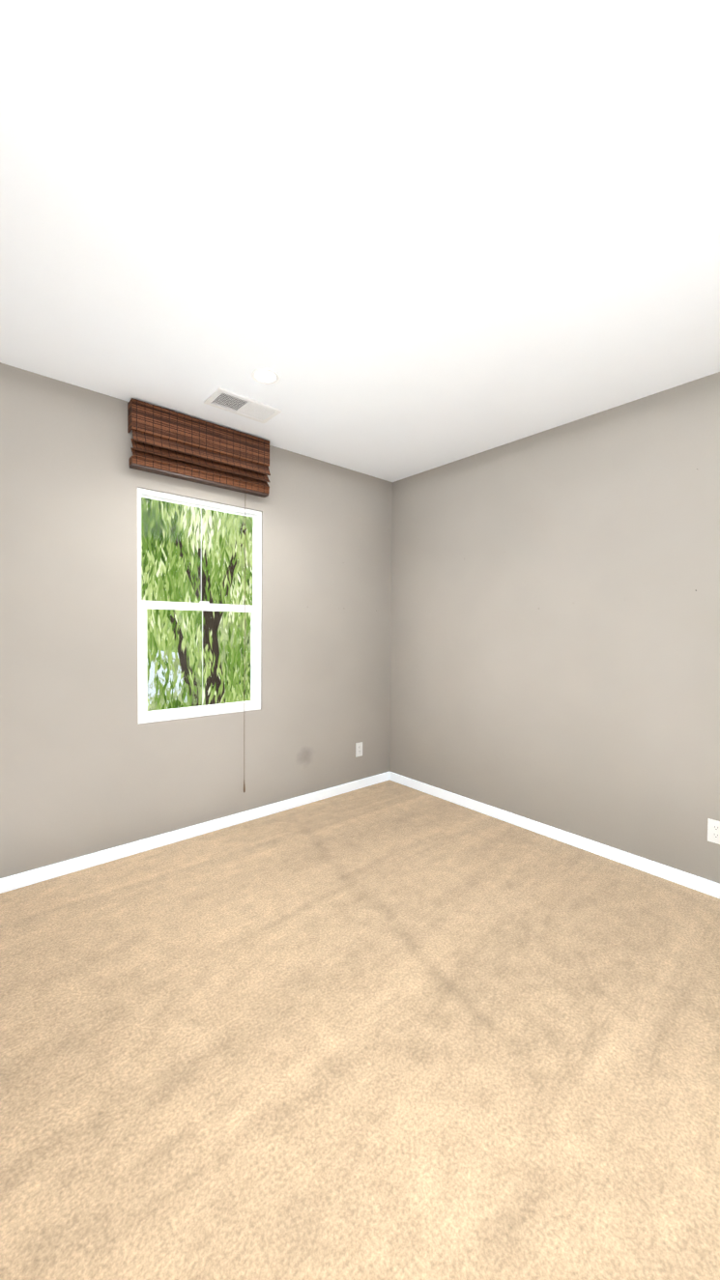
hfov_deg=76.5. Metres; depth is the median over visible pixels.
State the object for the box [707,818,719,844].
outlet
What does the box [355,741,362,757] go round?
outlet
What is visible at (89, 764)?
wall
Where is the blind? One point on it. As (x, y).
(170, 443)
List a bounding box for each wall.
[0,362,392,878]
[389,371,719,883]
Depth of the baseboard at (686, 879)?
2.89 m
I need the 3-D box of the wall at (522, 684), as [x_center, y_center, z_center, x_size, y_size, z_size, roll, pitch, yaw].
[1.345,-0.039,2.998,0.100,2.700,3.140,-1,2,-41]
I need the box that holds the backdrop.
[141,507,252,705]
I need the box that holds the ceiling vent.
[203,387,281,423]
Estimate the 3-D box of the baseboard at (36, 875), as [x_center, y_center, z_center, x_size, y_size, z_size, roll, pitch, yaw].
[-1.015,1.253,3.062,3.410,0.076,0.013,-1,2,-41]
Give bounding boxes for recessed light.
[251,368,279,384]
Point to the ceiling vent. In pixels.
(238, 404)
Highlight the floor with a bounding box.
[0,779,719,1279]
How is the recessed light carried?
in the ceiling
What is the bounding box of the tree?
[141,497,253,711]
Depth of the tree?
6.49 m
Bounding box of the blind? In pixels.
[127,398,270,792]
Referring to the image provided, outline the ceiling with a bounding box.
[0,0,719,482]
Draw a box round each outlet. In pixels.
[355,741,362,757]
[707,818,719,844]
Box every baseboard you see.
[0,771,389,893]
[389,771,719,898]
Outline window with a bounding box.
[137,487,261,724]
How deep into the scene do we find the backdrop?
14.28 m
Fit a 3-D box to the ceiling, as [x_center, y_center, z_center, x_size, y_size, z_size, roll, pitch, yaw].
[0.310,-1.405,1.495,3.610,0.080,4.200,-1,2,-41]
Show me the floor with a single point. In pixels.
(388, 1029)
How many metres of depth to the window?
3.04 m

